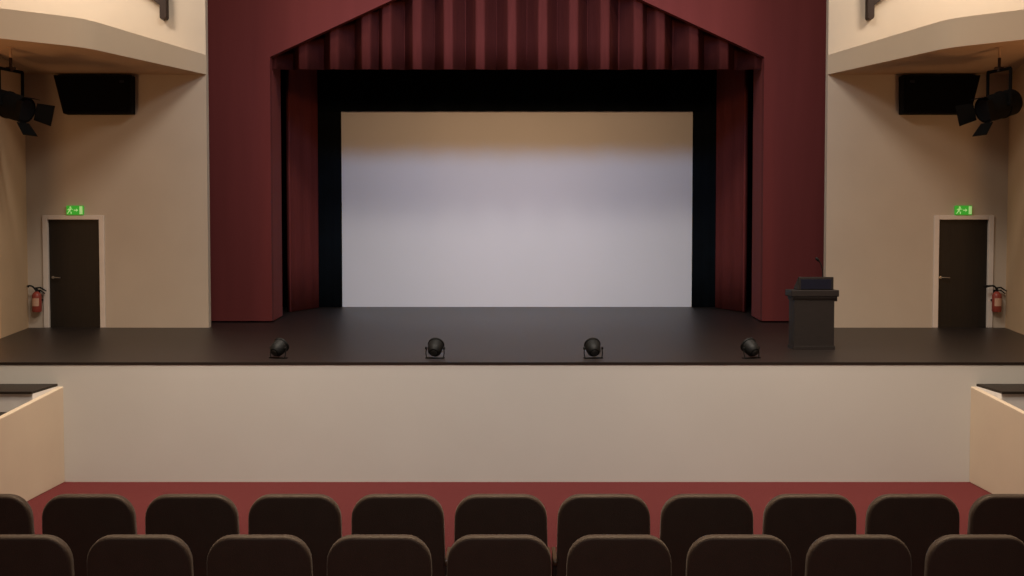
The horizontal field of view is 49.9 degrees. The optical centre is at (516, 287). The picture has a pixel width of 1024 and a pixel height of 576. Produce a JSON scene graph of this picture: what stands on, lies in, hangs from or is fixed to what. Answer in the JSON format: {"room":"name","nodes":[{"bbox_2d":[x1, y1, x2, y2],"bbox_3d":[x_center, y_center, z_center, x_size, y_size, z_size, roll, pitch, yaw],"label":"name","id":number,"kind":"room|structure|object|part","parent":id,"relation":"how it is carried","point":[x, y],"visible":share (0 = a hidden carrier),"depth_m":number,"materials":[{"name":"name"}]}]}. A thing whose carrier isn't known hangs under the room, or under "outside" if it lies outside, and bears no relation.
{"room":"auditorium","nodes":[
{"label":"auditorium","id":0,"kind":"room"},
{"bbox_2d":[0,56,28,337],"bbox_3d":[-8.965,-0.409,10.057,1.270,6.131,20.130,0,2,0],"label":"wall","id":1,"kind":"structure","parent":0,"point":[14,317],"depth_m":18.76,"materials":[{"name":"beige paint"}]},
{"bbox_2d":[0,387,64,500],"bbox_3d":[-5.856,1.980,11.646,0.070,1.234,5.000,0,2,0],"label":"wall","id":2,"kind":"structure","parent":0,"point":[31,433],"depth_m":13.22,"materials":[{"name":"beige paint"}]},
{"bbox_2d":[0,0,210,327],"bbox_3d":[-8.212,-3.555,19.981,5.176,8.756,0.150,0,2,0],"label":"wall","id":3,"kind":"structure","parent":0,"point":[146,172],"depth_m":19.97,"materials":[{"name":"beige painted plaster"}]},
{"bbox_2d":[27,285,45,311],"bbox_3d":[-8.699,0.188,19.959,0.332,0.494,0.184,0,2,0],"label":"fire extinguisher","id":4,"kind":"object","parent":3,"relation":"attached to","point":[37,299],"visible":1,"depth_m":19.89,"materials":[{"name":"red metal"}]},
{"bbox_3d":[-8.637,0.043,19.947,0.208,0.130,0.052,0,2,0],"label":"valve handle","id":5,"kind":"part","parent":4,"relation":"part of","materials":[{"name":"black metal"}]},
{"bbox_2d":[42,215,105,327],"bbox_3d":[-8.061,-0.295,20.076,1.120,2.054,0.155,0,2,0],"label":"door","id":6,"kind":"structure","parent":3,"relation":"in","point":[73,245],"depth_m":20.05,"materials":[{"name":"paint"}]},
{"bbox_2d":[66,206,83,214],"bbox_3d":[-8.018,-1.411,19.960,0.304,0.166,0.056,0,2,0],"label":"exit sign","id":7,"kind":"object","parent":3,"relation":"attached to","point":[70,210],"visible":1,"depth_m":19.93,"materials":[{"name":"green plastic"}]},
{"bbox_2d":[53,75,134,114],"bbox_3d":[-7.597,-3.472,19.786,1.399,0.691,0.245,0,2,0],"label":"loudspeaker","id":8,"kind":"object","parent":3,"relation":"attached to","point":[78,94],"visible":1,"depth_m":19.67,"materials":[{"name":"black plastic"}]},
{"bbox_2d":[0,8,205,74],"bbox_3d":[-8.108,-3.983,17.253,4.984,0.449,5.269,0,2,0],"label":"balcony slab","id":9,"kind":"object","parent":3,"relation":"attached to","point":[44,44],"visible":1,"depth_m":18.00,"materials":[{"name":"beige paint"}]},
{"bbox_2d":[0,47,54,136],"bbox_3d":[-7.810,-3.061,17.164,0.892,1.382,0.680,1,2,20],"label":"spotlight","id":10,"kind":"object","parent":9,"relation":"hanging from","point":[13,106],"visible":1,"depth_m":17.12,"materials":[{"name":"black metal"}]},
{"bbox_3d":[-7.909,-3.598,17.179,0.120,0.312,0.120,0,2,0],"label":"hanging rod","id":11,"kind":"part","parent":10,"relation":"part of","materials":[{"name":"black metal"}]},
{"bbox_3d":[-7.634,-2.708,16.823,0.054,0.355,0.336,-2,3,-40],"label":"barn door","id":12,"kind":"part","parent":10,"relation":"part of","materials":[{"name":"black metal"}]},
{"bbox_3d":[-7.631,-2.471,17.122,0.154,0.206,0.300,1,2,20],"label":"barn door","id":13,"kind":"part","parent":10,"relation":"part of","materials":[{"name":"black metal"}]},
{"bbox_3d":[-7.447,-2.729,17.335,0.336,0.355,0.054,0,2,-10],"label":"barn door","id":14,"kind":"part","parent":10,"relation":"part of","materials":[{"name":"black metal"}]},
{"bbox_2d":[154,0,168,20],"bbox_3d":[-6.841,-6.019,19.729,1.122,2.399,0.158,0,2,0],"label":"wall post","id":15,"kind":"object","parent":3,"relation":"attached to","point":[163,4],"visible":1,"depth_m":19.70,"materials":[{"name":"metal"}]},
{"bbox_3d":[-6.341,-6.019,19.729,0.122,2.399,0.158,0,2,0],"label":"post","id":16,"kind":"part","parent":15,"relation":"part of","materials":[{"name":"metal"}]},
{"bbox_2d":[272,69,281,319],"bbox_3d":[-4.910,-2.064,22.179,0.200,5.345,1.480,0,2,-4],"label":"wall","id":17,"kind":"structure","parent":0,"point":[276,78],"depth_m":22.16,"materials":[{"name":"red paint"}]},
{"bbox_2d":[281,111,286,306],"bbox_3d":[-5.610,-1.895,26.500,0.117,4.686,0.024,0,2,0],"label":"curtain","id":18,"kind":"object","parent":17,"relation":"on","point":[283,113],"depth_m":26.50,"materials":[{"name":"fabric"}]},
{"bbox_2d":[272,0,761,69],"bbox_3d":[0.000,-5.992,21.716,11.100,3.422,0.632,0,2,0],"label":"curtain","id":19,"kind":"object","parent":17,"relation":"attached to","point":[400,34],"visible":0.7,"depth_m":21.65,"materials":[{"name":"fabric"}]},
{"bbox_2d":[27,482,991,561],"bbox_3d":[0.000,2.568,7.136,17.800,0.810,14.060,0,2,0],"label":"floor","id":20,"kind":"structure","parent":0,"point":[243,495],"depth_m":13.62,"materials":[{"name":"red carpet"}]},
{"bbox_2d":[0,494,34,533],"bbox_3d":[-3.098,1.690,6.564,0.591,0.989,0.360,0,2,0],"label":"seat","id":21,"kind":"object","parent":20,"relation":"on","point":[16,514],"visible":0.42,"depth_m":6.39,"materials":[{"name":"brown fabric"}]},
{"bbox_2d":[0,384,57,415],"bbox_3d":[-7.396,1.912,12.928,2.998,1.270,2.430,0,2,0],"label":"stairs","id":22,"kind":"structure","parent":20,"relation":"on","point":[12,396],"depth_m":13.40,"materials":[{"name":"wood"}]},
{"bbox_2d":[0,534,74,575],"bbox_3d":[-2.492,1.725,5.664,0.574,0.989,0.360,0,2,0],"label":"seat","id":23,"kind":"object","parent":20,"relation":"on","point":[20,554],"visible":1,"depth_m":5.49,"materials":[{"name":"brown fabric"}]},
{"bbox_2d":[42,494,136,575],"bbox_3d":[-2.497,1.690,6.564,0.591,0.989,0.360,0,2,0],"label":"seat","id":24,"kind":"object","parent":20,"relation":"on","point":[80,520],"visible":0.49,"depth_m":6.39,"materials":[{"name":"brown fabric"}]},
{"bbox_2d":[87,534,193,575],"bbox_3d":[-1.891,1.725,5.664,0.574,0.989,0.360,0,2,0],"label":"seat","id":25,"kind":"object","parent":20,"relation":"on","point":[115,554],"visible":1,"depth_m":5.49,"materials":[{"name":"brown fabric"}]},
{"bbox_2d":[145,494,239,575],"bbox_3d":[-1.896,1.690,6.564,0.591,0.989,0.360,0,2,0],"label":"seat","id":26,"kind":"object","parent":20,"relation":"on","point":[200,520],"visible":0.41,"depth_m":6.39,"materials":[{"name":"brown fabric"}]},
{"bbox_2d":[207,534,312,575],"bbox_3d":[-1.291,1.725,5.664,0.574,0.989,0.360,0,2,0],"label":"seat","id":27,"kind":"object","parent":20,"relation":"on","point":[234,554],"visible":1,"depth_m":5.49,"materials":[{"name":"brown fabric"}]},
{"bbox_2d":[248,494,341,575],"bbox_3d":[-1.296,1.690,6.564,0.591,0.989,0.360,0,2,0],"label":"seat","id":28,"kind":"object","parent":20,"relation":"on","point":[316,519],"visible":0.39,"depth_m":6.39,"materials":[{"name":"brown fabric"}]},
{"bbox_2d":[327,534,431,575],"bbox_3d":[-0.690,1.725,5.664,0.574,0.989,0.360,0,2,0],"label":"seat","id":29,"kind":"object","parent":20,"relation":"on","point":[354,554],"visible":1,"depth_m":5.49,"materials":[{"name":"brown fabric"}]},
{"bbox_2d":[351,494,450,575],"bbox_3d":[-0.695,1.690,6.564,0.591,0.989,0.360,0,2,0],"label":"seat","id":30,"kind":"object","parent":20,"relation":"on","point":[421,516],"visible":0.64,"depth_m":6.39,"materials":[{"name":"brown fabric"}]},
{"bbox_3d":[-0.412,1.599,6.566,0.026,0.029,0.310,0,2,0],"label":"armrest","id":31,"kind":"part","parent":30,"relation":"part of","materials":[{"name":"brown wood"}]},
{"bbox_2d":[447,534,551,575],"bbox_3d":[-0.089,1.725,5.664,0.574,0.989,0.360,0,2,0],"label":"seat","id":32,"kind":"object","parent":20,"relation":"on","point":[474,554],"visible":1,"depth_m":5.49,"materials":[{"name":"brown fabric"}]},
{"bbox_2d":[454,494,551,563],"bbox_3d":[-0.094,1.690,6.564,0.591,0.989,0.360,0,2,0],"label":"seat","id":33,"kind":"object","parent":20,"relation":"on","point":[476,513],"visible":0.37,"depth_m":6.39,"materials":[{"name":"brown fabric"}]},
{"bbox_2d":[552,494,649,575],"bbox_3d":[0.507,1.690,6.564,0.591,0.989,0.360,0,2,0],"label":"seat","id":34,"kind":"object","parent":20,"relation":"on","point":[579,515],"visible":0.61,"depth_m":6.39,"materials":[{"name":"brown fabric"}]},
{"bbox_3d":[0.224,1.875,6.577,0.026,0.520,0.270,0,2,0],"label":"panel","id":35,"kind":"part","parent":34,"relation":"part of","materials":[{"name":"metal"}]},
{"bbox_3d":[0.224,1.599,6.566,0.026,0.029,0.310,0,2,0],"label":"armrest","id":36,"kind":"part","parent":34,"relation":"part of","materials":[{"name":"brown wood"}]},
{"bbox_2d":[566,534,671,575],"bbox_3d":[0.511,1.725,5.664,0.574,0.989,0.360,0,2,0],"label":"seat","id":37,"kind":"object","parent":20,"relation":"on","point":[594,554],"visible":1,"depth_m":5.49,"materials":[{"name":"brown fabric"}]},
{"bbox_2d":[660,494,752,575],"bbox_3d":[1.107,1.690,6.564,0.591,0.989,0.360,0,2,0],"label":"seat","id":38,"kind":"object","parent":20,"relation":"on","point":[684,518],"visible":0.42,"depth_m":6.39,"materials":[{"name":"brown fabric"}]},
{"bbox_2d":[686,534,791,575],"bbox_3d":[1.112,1.725,5.664,0.574,0.989,0.360,0,2,0],"label":"seat","id":39,"kind":"object","parent":20,"relation":"on","point":[713,554],"visible":1,"depth_m":5.49,"materials":[{"name":"brown fabric"}]},
{"bbox_2d":[762,494,856,575],"bbox_3d":[1.708,1.690,6.564,0.591,0.989,0.360,0,2,0],"label":"seat","id":40,"kind":"object","parent":20,"relation":"on","point":[798,520],"visible":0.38,"depth_m":6.39,"materials":[{"name":"brown fabric"}]},
{"bbox_2d":[805,534,911,575],"bbox_3d":[1.713,1.725,5.664,0.574,0.989,0.360,0,2,0],"label":"seat","id":41,"kind":"object","parent":20,"relation":"on","point":[833,554],"visible":1,"depth_m":5.49,"materials":[{"name":"brown fabric"}]},
{"bbox_2d":[865,494,959,575],"bbox_3d":[2.309,1.690,6.564,0.591,0.989,0.360,0,2,0],"label":"seat","id":42,"kind":"object","parent":20,"relation":"on","point":[917,520],"visible":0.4,"depth_m":6.39,"materials":[{"name":"brown fabric"}]},
{"bbox_2d":[924,534,1023,575],"bbox_3d":[2.314,1.725,5.664,0.574,0.989,0.360,0,2,0],"label":"seat","id":43,"kind":"object","parent":20,"relation":"on","point":[953,554],"visible":1,"depth_m":5.49,"materials":[{"name":"brown fabric"}]},
{"bbox_2d":[967,494,1023,542],"bbox_3d":[2.909,1.690,6.564,0.591,0.989,0.360,0,2,0],"label":"seat","id":44,"kind":"object","parent":20,"relation":"on","point":[990,513],"visible":0.37,"depth_m":6.39,"materials":[{"name":"brown fabric"}]},
{"bbox_2d":[976,384,1023,410],"bbox_3d":[7.396,1.912,12.928,2.998,1.270,2.430,0,2,0],"label":"stairs","id":45,"kind":"structure","parent":20,"relation":"on","point":[1013,394],"depth_m":13.47,"materials":[{"name":"wood"}]},
{"bbox_2d":[0,365,1023,481],"bbox_3d":[0.000,1.739,14.214,17.800,1.514,0.150,0,2,0],"label":"wall","id":46,"kind":"structure","parent":0,"point":[123,423],"depth_m":14.14,"materials":[{"name":"paint"}]},
{"bbox_2d":[0,362,1023,364],"bbox_3d":[0.000,0.969,14.126,17.800,0.033,0.046,0,2,0],"label":"trim","id":47,"kind":"structure","parent":46,"relation":"attached to","point":[1,363],"depth_m":14.10,"materials":[{"name":"black wood"}]},
{"bbox_2d":[0,307,1023,361],"bbox_3d":[0.000,0.750,20.895,17.811,0.120,13.540,0,2,0],"label":"floor","id":48,"kind":"structure","parent":0,"point":[321,334],"depth_m":17.54,"materials":[{"name":"black wood"}]},
{"bbox_2d":[269,338,288,358],"bbox_3d":[-3.169,0.797,14.633,0.268,0.275,0.249,1,2,26],"label":"floor light","id":49,"kind":"object","parent":48,"relation":"on","point":[279,346],"visible":1,"depth_m":14.57,"materials":[{"name":"black metal"}]},
{"bbox_2d":[285,69,318,311],"bbox_3d":[-4.992,-3.019,25.271,0.237,7.041,1.717,0,2,11],"label":"stage curtain","id":50,"kind":"object","parent":48,"relation":"on","point":[300,84],"visible":0.76,"depth_m":25.14,"materials":[{"name":"red fabric"}]},
{"bbox_2d":[318,111,341,306],"bbox_3d":[-4.502,-1.895,26.500,0.567,4.686,0.024,0,2,0],"label":"curtain","id":51,"kind":"object","parent":48,"relation":"on","point":[330,206],"depth_m":26.49,"materials":[{"name":"black fabric"}]},
{"bbox_2d":[425,338,444,358],"bbox_3d":[-1.087,0.797,14.634,0.268,0.275,0.249,0,2,8],"label":"floor light","id":52,"kind":"object","parent":48,"relation":"on","point":[435,345],"visible":1,"depth_m":14.58,"materials":[{"name":"black metal"}]},
{"bbox_2d":[341,111,692,306],"bbox_3d":[0.000,-1.927,26.580,8.563,4.775,0.030,0,2,0],"label":"projection screen","id":53,"kind":"object","parent":48,"relation":"on","point":[440,208],"visible":1,"depth_m":26.56,"materials":[{"name":"fabric"}]},
{"bbox_2d":[583,338,602,358],"bbox_3d":[1.012,0.797,14.634,0.268,0.275,0.249,0,2,-8],"label":"floor light","id":54,"kind":"object","parent":48,"relation":"on","point":[591,345],"visible":1,"depth_m":14.58,"materials":[{"name":"black metal"}]},
{"bbox_2d":[692,111,715,306],"bbox_3d":[4.502,-1.895,26.500,0.566,4.686,0.024,0,2,0],"label":"curtain","id":55,"kind":"object","parent":48,"relation":"on","point":[703,206],"depth_m":26.49,"materials":[{"name":"black fabric"}]},
{"bbox_2d":[715,69,748,311],"bbox_3d":[4.992,-3.019,25.272,0.234,7.041,1.717,0,2,-11],"label":"stage curtain","id":56,"kind":"object","parent":48,"relation":"on","point":[732,85],"visible":0.77,"depth_m":25.16,"materials":[{"name":"red fabric"}]},
{"bbox_2d":[740,338,760,358],"bbox_3d":[3.109,0.797,14.633,0.268,0.275,0.249,-1,2,-26],"label":"floor light","id":57,"kind":"object","parent":48,"relation":"on","point":[749,346],"visible":1,"depth_m":14.57,"materials":[{"name":"black metal"}]},
{"bbox_2d":[785,257,838,349],"bbox_3d":[4.288,0.216,16.004,0.686,1.330,0.390,0,2,0],"label":"lectern","id":58,"kind":"object","parent":48,"relation":"on","point":[811,300],"visible":1,"depth_m":15.85,"materials":[{"name":"black wood"}]},
{"bbox_3d":[4.303,-0.056,15.827,0.437,0.145,0.010,0,2,0],"label":"panel","id":59,"kind":"part","parent":58,"relation":"part of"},
{"bbox_2d":[208,0,825,320],"bbox_3d":[0.000,-3.672,21.303,13.848,8.626,0.160,0,2,0],"label":"wall","id":60,"kind":"structure","parent":0,"point":[789,36],"depth_m":21.25,"materials":[{"name":"red paint"}]},
{"bbox_2d":[280,69,753,110],"bbox_3d":[0.000,-5.806,26.277,11.600,3.150,0.052,0,2,0],"label":"curtain","id":61,"kind":"object","parent":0,"point":[337,89],"visible":0.38,"depth_m":26.31,"materials":[{"name":"black fabric"}]},
{"bbox_2d":[752,69,761,319],"bbox_3d":[4.910,-2.064,22.179,0.200,5.345,1.480,0,2,4],"label":"wall","id":62,"kind":"structure","parent":0,"point":[757,78],"depth_m":22.16,"materials":[{"name":"red paint"}]},
{"bbox_2d":[747,111,752,306],"bbox_3d":[5.610,-1.895,26.500,0.117,4.686,0.024,0,2,0],"label":"curtain","id":63,"kind":"object","parent":62,"relation":"on","point":[750,113],"depth_m":26.50,"materials":[{"name":"fabric"}]},
{"bbox_2d":[823,0,1023,327],"bbox_3d":[8.212,-3.555,19.981,5.176,8.756,0.150,0,2,0],"label":"wall","id":64,"kind":"structure","parent":0,"point":[888,174],"depth_m":19.97,"materials":[{"name":"beige paint"}]},
{"bbox_2d":[865,0,879,20],"bbox_3d":[6.841,-6.019,19.729,1.122,2.399,0.158,0,2,0],"label":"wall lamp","id":65,"kind":"object","parent":64,"relation":"attached to","point":[869,4],"visible":1,"depth_m":19.70,"materials":[{"name":"metal"}]},
{"bbox_3d":[6.341,-6.019,19.729,0.122,2.399,0.158,0,2,0],"label":"post","id":66,"kind":"part","parent":65,"relation":"part of","materials":[{"name":"metal"}]},
{"bbox_2d":[828,9,1023,74],"bbox_3d":[8.108,-3.983,17.253,4.984,0.449,5.269,0,2,0],"label":"balcony slab","id":67,"kind":"object","parent":64,"relation":"attached to","point":[966,45],"visible":1,"depth_m":17.99,"materials":[{"name":"beige paint"}]},
{"bbox_2d":[955,47,1022,136],"bbox_3d":[7.436,-3.061,17.164,0.892,1.382,0.680,-1,2,-20],"label":"spotlight","id":68,"kind":"object","parent":67,"relation":"hanging from","point":[998,105],"visible":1,"depth_m":17.11,"materials":[{"name":"black metal"}]},
{"bbox_3d":[7.072,-2.729,17.335,0.336,0.355,0.054,0,2,10],"label":"barn door","id":69,"kind":"part","parent":68,"relation":"part of","materials":[{"name":"black metal"}]},
{"bbox_3d":[7.257,-2.471,17.122,0.154,0.206,0.300,-1,2,-20],"label":"barn door","id":70,"kind":"part","parent":68,"relation":"part of","materials":[{"name":"black metal"}]},
{"bbox_3d":[7.259,-2.708,16.823,0.054,0.355,0.336,2,3,40],"label":"barn door","id":71,"kind":"part","parent":68,"relation":"part of","materials":[{"name":"black metal"}]},
{"bbox_3d":[7.534,-3.598,17.179,0.120,0.312,0.120,0,2,0],"label":"hanging rod","id":72,"kind":"part","parent":68,"relation":"part of","materials":[{"name":"black metal"}]},
{"bbox_2d":[899,75,980,114],"bbox_3d":[7.597,-3.472,19.786,1.399,0.691,0.245,0,2,0],"label":"loudspeaker","id":73,"kind":"object","parent":64,"relation":"attached to","point":[918,94],"visible":0.8,"depth_m":19.67,"materials":[{"name":"black plastic"}]},
{"bbox_2d":[932,215,993,327],"bbox_3d":[8.120,-0.295,20.076,1.085,2.054,0.155,0,2,0],"label":"door","id":74,"kind":"structure","parent":64,"relation":"in","point":[963,246],"depth_m":20.05,"materials":[{"name":"paint"}]},
{"bbox_2d":[954,206,971,214],"bbox_3d":[8.098,-1.411,19.960,0.304,0.166,0.056,0,2,0],"label":"exit sign","id":75,"kind":"object","parent":64,"relation":"attached to","point":[958,210],"visible":1,"depth_m":19.93,"materials":[{"name":"green plastic"}]},
{"bbox_2d":[984,285,1006,311],"bbox_3d":[8.671,0.188,19.959,0.422,0.494,0.184,0,2,0],"label":"fire extinguisher","id":76,"kind":"object","parent":64,"relation":"attached to","point":[996,299],"visible":1,"depth_m":19.89,"materials":[{"name":"red metal"}]},
{"bbox_3d":[8.777,0.043,19.947,0.208,0.130,0.052,0,2,0],"label":"valve handle","id":77,"kind":"part","parent":76,"relation":"part of","materials":[{"name":"black metal"}]},
{"bbox_2d":[969,387,1023,493],"bbox_3d":[5.856,1.980,11.646,0.070,1.234,5.000,0,2,0],"label":"wall","id":78,"kind":"structure","parent":0,"point":[996,425],"depth_m":13.38,"materials":[{"name":"beige paint"}]},
{"bbox_2d":[1005,64,1023,334],"bbox_3d":[8.965,-0.409,10.057,1.270,6.131,20.130,0,2,0],"label":"wall","id":79,"kind":"structure","parent":0,"point":[1014,317],"depth_m":19.21,"materials":[{"name":"beige paint"}]}
]}

